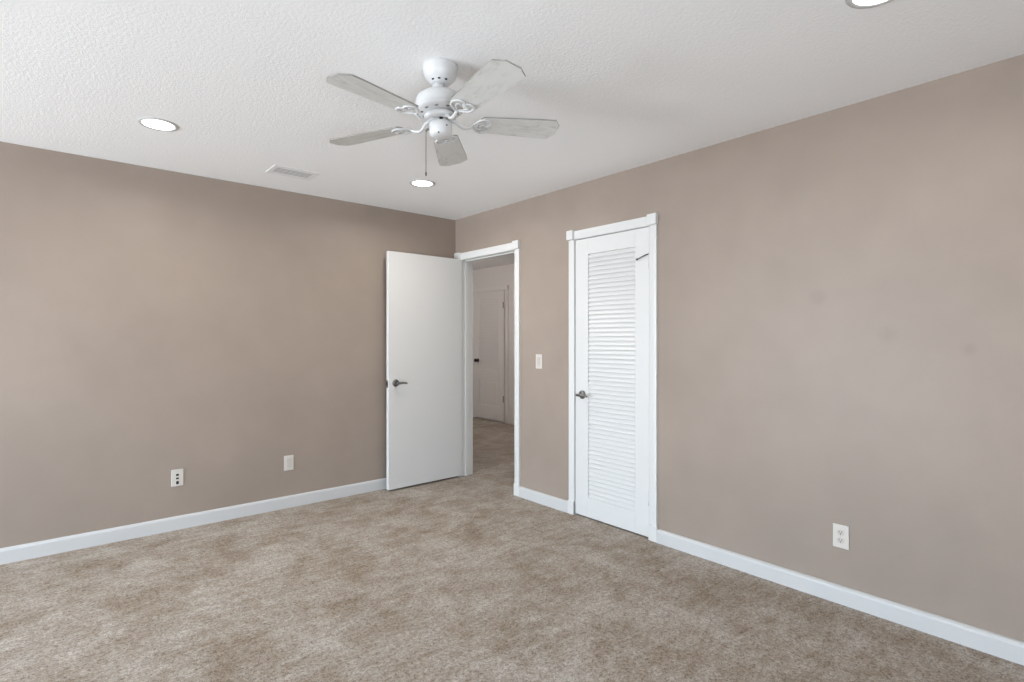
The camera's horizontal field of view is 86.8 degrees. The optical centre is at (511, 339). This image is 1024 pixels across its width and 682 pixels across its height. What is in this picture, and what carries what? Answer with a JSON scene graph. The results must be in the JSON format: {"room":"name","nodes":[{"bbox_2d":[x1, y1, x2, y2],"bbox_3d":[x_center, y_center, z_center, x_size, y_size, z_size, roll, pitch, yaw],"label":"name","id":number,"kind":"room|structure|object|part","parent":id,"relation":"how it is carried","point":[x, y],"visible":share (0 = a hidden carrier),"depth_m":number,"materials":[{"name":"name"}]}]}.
{"room":"empty bedroom","nodes":[
{"label":"empty bedroom","id":0,"kind":"room"},
{"bbox_2d":[0,141,454,547],"bbox_3d":[-3.511,0.078,2.733,7.703,2.440,0.138,0,0,-41],"label":"wall","id":1,"kind":"structure","parent":0,"point":[154,322],"depth_m":3.68,"materials":[{"name":"beige paint"}]},
{"bbox_2d":[171,469,182,486],"bbox_3d":[-2.282,0.944,3.690,0.072,0.115,0.008,0,0,-41],"label":"jack plate","id":2,"kind":"object","parent":1,"relation":"attached to","point":[177,474],"visible":1,"depth_m":3.69,"materials":[{"name":"grey plastic"}]},
{"bbox_2d":[0,478,386,564],"bbox_3d":[-3.418,1.252,2.715,7.545,0.092,0.010,0,0,-41],"label":"baseboard","id":3,"kind":"structure","parent":1,"relation":"attached to","point":[21,552],"depth_m":3.67,"materials":[{"name":"grey paint"}]},
{"bbox_2d":[284,455,293,470],"bbox_3d":[-1.720,0.953,4.171,0.072,0.115,0.009,0,0,-41],"label":"wall outlet","id":4,"kind":"object","parent":1,"relation":"attached to","point":[288,460],"visible":1,"depth_m":4.17,"materials":[{"name":"grey plastic"}]},
{"bbox_2d":[287,458,290,467],"bbox_3d":[-1.719,0.953,4.170,0.033,0.068,0.004,0,0,-41],"label":"socket","id":5,"kind":"object","parent":4,"relation":"attached to","point":[288,459],"depth_m":4.17,"materials":[{"name":"grey plastic"}]},
{"bbox_2d":[473,264,513,422],"bbox_3d":[1.020,0.073,7.197,0.138,2.450,6.400,0,0,-41],"label":"wall","id":6,"kind":"structure","parent":0,"point":[498,276],"depth_m":8.34,"materials":[{"name":"white paint"}]},
{"bbox_2d":[474,290,504,420],"bbox_3d":[-0.387,0.255,8.649,0.105,2.026,0.756,0,0,-41],"label":"door","id":7,"kind":"structure","parent":6,"relation":"in","point":[489,360],"depth_m":8.64,"materials":[{"name":"white paint"}]},
{"bbox_3d":[-0.364,0.848,8.671,0.020,0.420,0.492,0,0,-41],"label":"panel","id":8,"kind":"part","parent":7,"relation":"part of","materials":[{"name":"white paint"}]},
{"bbox_2d":[473,285,508,423],"bbox_3d":[-0.330,0.232,8.701,0.114,2.132,0.916,0,0,-41],"label":"door frame","id":9,"kind":"structure","parent":6,"relation":"attached to","point":[505,287],"depth_m":8.38,"materials":[{"name":"white paint"}]},
{"bbox_3d":[-0.624,0.267,8.995,0.017,2.062,0.070,0,0,-41],"label":"casing","id":10,"kind":"part","parent":9,"relation":"part of","materials":[{"name":"white paint"}]},
{"bbox_3d":[-0.354,-0.795,8.680,0.017,0.062,0.760,0,0,-41],"label":"head casing","id":11,"kind":"part","parent":9,"relation":"part of","materials":[{"name":"white paint"}]},
{"bbox_3d":[-0.084,0.267,8.365,0.017,2.062,0.070,0,0,-41],"label":"casing","id":12,"kind":"part","parent":9,"relation":"part of","materials":[{"name":"white paint"}]},
{"bbox_2d":[508,419,513,424],"bbox_3d":[1.034,1.259,7.064,0.014,0.078,3.340,0,0,-41],"label":"baseboard","id":13,"kind":"structure","parent":6,"relation":"attached to","point":[510,421],"depth_m":8.28,"materials":[{"name":"white paint"}]},
{"bbox_2d":[0,0,1023,269],"bbox_3d":[-1.783,-1.177,2.686,10.266,0.070,9.876,0,0,-41],"label":"ceiling","id":14,"kind":"structure","parent":0,"point":[626,84],"depth_m":2.34,"materials":[{"name":"white paint"}]},
{"bbox_2d":[137,117,178,131],"bbox_3d":[-1.877,-1.139,2.872,0.188,0.006,0.188,0,0,-41],"label":"recessed light","id":15,"kind":"object","parent":14,"relation":"in","point":[154,123],"visible":1,"depth_m":2.87,"materials":[{"name":"grey plastic"}]},
{"bbox_2d":[266,165,319,180],"bbox_3d":[-1.501,-1.140,3.708,0.300,0.004,0.210,0,0,-41],"label":"ceiling vent","id":16,"kind":"object","parent":14,"relation":"in","point":[276,169],"visible":1,"depth_m":3.70,"materials":[{"name":"white metal"}]},
{"bbox_2d":[409,179,434,186],"bbox_3d":[-0.655,-1.139,3.957,0.188,0.006,0.188,0,0,-41],"label":"recessed light","id":17,"kind":"object","parent":14,"relation":"in","point":[419,182],"visible":1,"depth_m":3.96,"materials":[{"name":"grey plastic"}]},
{"bbox_2d":[326,58,559,175],"bbox_3d":[-0.289,-0.913,2.231,1.016,0.459,0.992,0,0,-41],"label":"ceiling fan","id":18,"kind":"object","parent":14,"relation":"hanging from","point":[439,106],"visible":1,"depth_m":2.20,"materials":[{"name":"white wood"}]},
{"bbox_3d":[-0.628,-0.888,2.369,0.360,0.006,0.143,-4,9,18],"label":"blade","id":19,"kind":"part","parent":18,"relation":"part of","materials":[{"name":"white wood"}]},
{"bbox_3d":[-0.504,-0.900,1.982,0.143,0.006,0.360,8,6,36],"label":"blade","id":20,"kind":"part","parent":18,"relation":"part of","materials":[{"name":"white wood"}]},
{"bbox_3d":[-0.298,-0.904,2.607,0.143,0.006,0.360,-13,-1,0],"label":"blade","id":21,"kind":"part","parent":18,"relation":"part of","materials":[{"name":"white paint"}]},
{"bbox_3d":[-0.098,-0.924,1.980,0.143,0.006,0.360,9,-8,-35],"label":"blade","id":22,"kind":"part","parent":18,"relation":"part of","materials":[{"name":"white paint"}]},
{"bbox_3d":[0.029,-0.926,2.366,0.360,0.006,0.143,-3,-11,-18],"label":"blade","id":23,"kind":"part","parent":18,"relation":"part of","materials":[{"name":"white paint"}]},
{"bbox_2d":[845,0,892,8],"bbox_3d":[1.201,-1.139,1.772,0.188,0.006,0.188,0,0,-41],"label":"recessed light","id":24,"kind":"object","parent":14,"relation":"in","point":[857,4],"visible":1,"depth_m":1.83,"materials":[{"name":"grey plastic"}]},
{"bbox_2d":[0,417,1023,681],"bbox_3d":[-1.783,1.328,2.686,10.266,0.060,9.876,0,0,-41],"label":"floor","id":25,"kind":"structure","parent":0,"point":[468,578],"depth_m":2.60,"materials":[{"name":"beige carpet"}]},
{"bbox_2d":[455,54,1023,641],"bbox_3d":[1.427,0.078,2.996,0.138,2.440,6.167,0,0,-41],"label":"wall","id":26,"kind":"structure","parent":0,"point":[841,290],"depth_m":2.67,"materials":[{"name":"beige paint"}]},
{"bbox_2d":[386,251,461,489],"bbox_3d":[-0.756,0.265,4.840,0.788,2.034,0.099,0,0,-43],"label":"door","id":27,"kind":"structure","parent":26,"relation":"in","point":[424,383],"depth_m":4.84,"materials":[{"name":"white paint"}]},
{"bbox_3d":[-0.993,0.375,4.630,0.064,0.064,0.015,0,0,-42],"label":"handle","id":28,"kind":"part","parent":27,"relation":"part of","materials":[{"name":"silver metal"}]},
{"bbox_2d":[454,240,520,496],"bbox_3d":[-0.187,0.240,4.854,0.172,2.116,0.923,0,0,-41],"label":"door frame","id":29,"kind":"structure","parent":26,"relation":"attached to","point":[514,248],"depth_m":5.13,"materials":[{"name":"white paint"}]},
{"bbox_3d":[-0.233,-0.779,4.814,0.017,0.062,0.783,0,0,-41],"label":"head casing","id":30,"kind":"part","parent":29,"relation":"part of","materials":[{"name":"white paint"}]},
{"bbox_3d":[0.042,0.275,4.493,0.017,2.046,0.062,0,0,-41],"label":"casing","id":31,"kind":"part","parent":29,"relation":"part of","materials":[{"name":"white paint"}]},
{"bbox_2d":[536,354,541,368],"bbox_3d":[0.212,0.176,4.299,0.012,0.115,0.072,0,0,-41],"label":"light switch","id":32,"kind":"object","parent":26,"relation":"attached to","point":[538,356],"visible":1,"depth_m":4.29,"materials":[{"name":"grey plastic"}]},
{"bbox_2d":[519,486,567,512],"bbox_3d":[0.244,1.256,4.256,0.019,0.084,0.550,0,0,-41],"label":"baseboard","id":33,"kind":"structure","parent":26,"relation":"attached to","point":[532,495],"depth_m":4.24,"materials":[{"name":"grey paint"}]},
{"bbox_2d":[576,227,648,536],"bbox_3d":[0.674,0.278,3.749,0.096,2.020,0.658,0,0,-41],"label":"door","id":34,"kind":"structure","parent":26,"relation":"in","point":[612,270],"depth_m":3.75,"materials":[{"name":"white paint"}]},
{"bbox_2d":[566,213,658,542],"bbox_3d":[0.723,0.246,3.791,0.172,2.104,0.783,0,0,-41],"label":"door frame","id":35,"kind":"structure","parent":26,"relation":"attached to","point":[651,220],"depth_m":3.49,"materials":[{"name":"white paint"}]},
{"bbox_3d":[0.444,0.281,4.024,0.017,2.034,0.050,0,0,-41],"label":"casing","id":36,"kind":"part","parent":35,"relation":"part of","materials":[{"name":"white paint"}]},
{"bbox_3d":[0.675,-0.767,3.755,0.017,0.062,0.659,0,0,-41],"label":"head casing","id":37,"kind":"part","parent":35,"relation":"part of","materials":[{"name":"white paint"}]},
{"bbox_3d":[0.908,0.281,3.483,0.017,2.034,0.058,0,0,-41],"label":"casing","id":38,"kind":"part","parent":35,"relation":"part of","materials":[{"name":"white paint"}]},
{"bbox_2d":[657,529,1023,665],"bbox_3d":[2.108,1.255,2.082,0.019,0.086,3.618,0,0,-41],"label":"baseboard","id":39,"kind":"structure","parent":26,"relation":"attached to","point":[994,644],"depth_m":2.58,"materials":[{"name":"grey paint"}]},
{"bbox_2d":[833,523,848,549],"bbox_3d":[1.617,0.970,2.662,0.009,0.115,0.072,0,0,-41],"label":"wall outlet","id":40,"kind":"object","parent":26,"relation":"attached to","point":[840,532],"visible":1,"depth_m":2.66,"materials":[{"name":"grey plastic"}]},
{"bbox_2d":[837,529,843,535],"bbox_3d":[1.616,0.951,2.660,0.004,0.029,0.031,0,0,-41],"label":"socket","id":41,"kind":"object","parent":40,"relation":"attached to","point":[840,532],"depth_m":2.66,"materials":[{"name":"white plastic"}]},
{"bbox_2d":[837,537,843,543],"bbox_3d":[1.616,0.990,2.660,0.004,0.029,0.031,0,0,-41],"label":"socket","id":42,"kind":"object","parent":40,"relation":"attached to","point":[840,540],"depth_m":2.66,"materials":[{"name":"white plastic"}]}
]}

